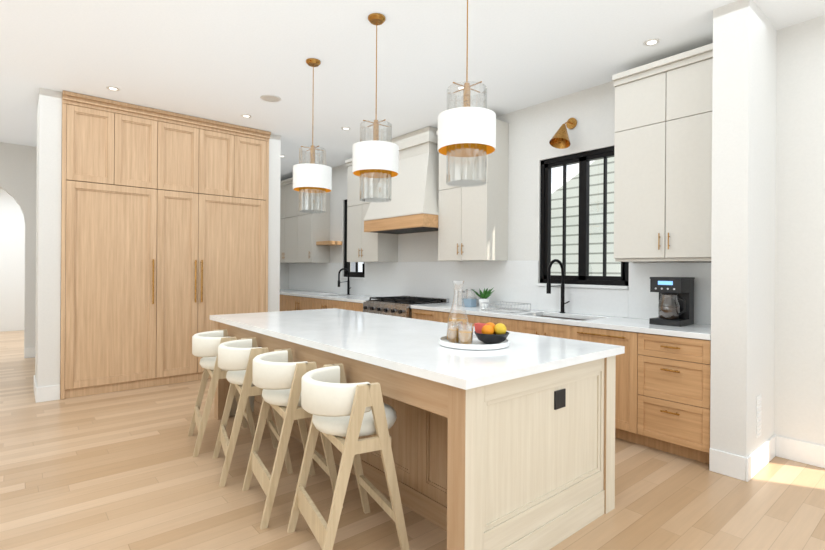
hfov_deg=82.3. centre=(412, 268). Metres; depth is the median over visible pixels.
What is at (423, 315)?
base cabinet
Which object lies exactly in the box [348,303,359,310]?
base cabinet
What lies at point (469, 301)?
canister
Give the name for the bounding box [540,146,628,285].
window
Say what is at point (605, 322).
countertop
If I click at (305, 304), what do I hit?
base cabinet
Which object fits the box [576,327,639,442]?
base cabinet
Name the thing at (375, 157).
pendant light
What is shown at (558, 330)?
base cabinet
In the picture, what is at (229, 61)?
ceiling
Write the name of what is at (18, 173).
wall
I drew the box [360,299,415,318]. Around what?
range
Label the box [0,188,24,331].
wall
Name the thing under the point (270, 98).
ceiling speaker
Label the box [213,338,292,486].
stool
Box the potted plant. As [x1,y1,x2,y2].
[473,287,494,307]
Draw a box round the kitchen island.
[214,320,615,549]
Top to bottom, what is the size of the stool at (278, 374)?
0.830 m
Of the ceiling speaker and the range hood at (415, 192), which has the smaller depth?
the ceiling speaker
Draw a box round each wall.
[0,142,288,347]
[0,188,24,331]
[35,88,280,386]
[330,15,824,445]
[710,0,776,456]
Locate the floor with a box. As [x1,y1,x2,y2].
[0,330,824,549]
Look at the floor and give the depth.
2.81 m
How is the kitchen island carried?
on the floor
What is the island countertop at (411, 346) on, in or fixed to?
on the kitchen island
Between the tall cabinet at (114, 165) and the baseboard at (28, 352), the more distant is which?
the baseboard at (28, 352)
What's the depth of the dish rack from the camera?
4.89 m
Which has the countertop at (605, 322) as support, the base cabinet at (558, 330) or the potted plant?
the potted plant
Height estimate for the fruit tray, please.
0.358 m
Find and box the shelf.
[316,240,342,245]
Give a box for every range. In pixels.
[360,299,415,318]
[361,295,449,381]
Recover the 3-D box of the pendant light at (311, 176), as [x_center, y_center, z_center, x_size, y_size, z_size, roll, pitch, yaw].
[-0.848,-1.125,4.012,0.324,1.279,0.324,0,0,-40]
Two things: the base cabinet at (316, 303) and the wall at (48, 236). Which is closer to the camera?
the wall at (48, 236)
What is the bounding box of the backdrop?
[358,157,620,275]
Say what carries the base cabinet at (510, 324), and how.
on the floor
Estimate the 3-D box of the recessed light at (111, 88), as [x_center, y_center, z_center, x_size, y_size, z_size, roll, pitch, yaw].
[-2.953,-1.776,4.654,0.118,0.007,0.118,0,0,-40]
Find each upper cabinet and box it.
[280,177,295,262]
[296,191,331,262]
[347,159,399,262]
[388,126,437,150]
[436,119,508,262]
[612,43,712,261]
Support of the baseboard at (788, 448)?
attached to the wall at (799, 382)
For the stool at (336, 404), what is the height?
0.830 m
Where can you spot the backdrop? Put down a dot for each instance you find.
(594, 222)
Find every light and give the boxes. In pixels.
[106,86,119,90]
[241,114,251,117]
[293,58,331,212]
[352,13,398,202]
[438,0,495,186]
[549,118,576,148]
[643,38,659,45]
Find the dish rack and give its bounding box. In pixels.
[481,301,530,312]
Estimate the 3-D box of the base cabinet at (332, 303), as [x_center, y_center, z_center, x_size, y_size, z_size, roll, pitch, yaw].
[-0.905,0.897,7.152,0.638,0.874,0.654,0,0,-40]
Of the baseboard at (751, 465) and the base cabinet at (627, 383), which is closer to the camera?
the baseboard at (751, 465)
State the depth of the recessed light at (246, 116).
5.47 m
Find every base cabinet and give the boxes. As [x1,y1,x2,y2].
[280,295,283,310]
[284,295,299,310]
[300,295,311,309]
[312,299,327,308]
[328,299,347,309]
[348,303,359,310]
[416,311,439,321]
[440,311,519,331]
[516,315,575,339]
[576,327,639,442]
[636,335,710,463]
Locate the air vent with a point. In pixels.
(758, 415)
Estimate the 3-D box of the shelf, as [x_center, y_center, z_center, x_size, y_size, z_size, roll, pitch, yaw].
[-1.424,-0.440,8.066,0.268,0.060,0.418,0,0,-40]
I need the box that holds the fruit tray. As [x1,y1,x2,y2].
[439,281,508,349]
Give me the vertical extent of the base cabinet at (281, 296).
0.874 m
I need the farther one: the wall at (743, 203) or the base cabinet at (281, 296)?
the base cabinet at (281, 296)
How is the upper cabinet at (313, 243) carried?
attached to the wall at (799, 382)
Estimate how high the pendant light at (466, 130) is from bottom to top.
1.279 m
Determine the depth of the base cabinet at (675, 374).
3.37 m
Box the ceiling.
[0,0,824,179]
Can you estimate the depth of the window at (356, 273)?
7.95 m
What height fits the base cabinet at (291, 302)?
0.874 m
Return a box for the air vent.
[756,395,761,438]
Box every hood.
[364,143,439,222]
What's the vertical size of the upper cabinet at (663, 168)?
1.550 m
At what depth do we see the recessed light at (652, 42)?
3.63 m
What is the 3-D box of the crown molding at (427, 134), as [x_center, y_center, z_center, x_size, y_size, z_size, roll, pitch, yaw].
[0.057,-1.598,6.248,0.358,0.316,0.880,0,0,-40]
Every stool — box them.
[188,329,255,456]
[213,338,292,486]
[242,349,342,529]
[287,363,409,549]
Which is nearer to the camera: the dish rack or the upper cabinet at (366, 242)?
the dish rack
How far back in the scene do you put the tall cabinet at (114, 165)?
5.03 m
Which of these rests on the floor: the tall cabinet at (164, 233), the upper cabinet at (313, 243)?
the tall cabinet at (164, 233)
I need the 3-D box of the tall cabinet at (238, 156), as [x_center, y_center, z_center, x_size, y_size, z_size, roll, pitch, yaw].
[-2.440,-0.225,6.086,0.934,3.096,0.644,0,0,-40]
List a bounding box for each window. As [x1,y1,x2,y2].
[344,200,364,276]
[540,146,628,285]
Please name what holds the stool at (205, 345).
on the floor
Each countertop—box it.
[210,308,624,391]
[280,291,383,302]
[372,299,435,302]
[412,303,710,338]
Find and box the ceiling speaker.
[260,95,280,101]
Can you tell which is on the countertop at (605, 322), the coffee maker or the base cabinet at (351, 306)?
the coffee maker
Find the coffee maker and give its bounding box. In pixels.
[649,277,694,326]
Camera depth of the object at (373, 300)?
5.92 m
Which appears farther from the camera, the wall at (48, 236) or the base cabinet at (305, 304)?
the base cabinet at (305, 304)
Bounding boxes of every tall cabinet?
[60,90,167,399]
[164,112,207,384]
[204,120,270,378]
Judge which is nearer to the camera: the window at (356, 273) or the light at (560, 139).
the light at (560, 139)
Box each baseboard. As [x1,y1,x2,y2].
[24,347,34,357]
[33,375,38,402]
[742,435,777,481]
[778,436,824,467]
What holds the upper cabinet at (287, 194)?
attached to the wall at (799, 382)
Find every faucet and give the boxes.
[337,268,351,294]
[546,259,569,313]
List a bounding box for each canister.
[460,297,476,306]
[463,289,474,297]
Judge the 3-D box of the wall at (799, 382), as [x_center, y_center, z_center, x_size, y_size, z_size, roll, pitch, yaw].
[1.466,-0.200,4.959,0.150,3.100,12.400,0,0,-40]
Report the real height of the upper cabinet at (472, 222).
1.550 m
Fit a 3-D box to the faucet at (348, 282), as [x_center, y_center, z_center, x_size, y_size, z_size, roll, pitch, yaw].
[-1.092,0.202,7.612,0.228,0.432,0.106,0,0,-40]

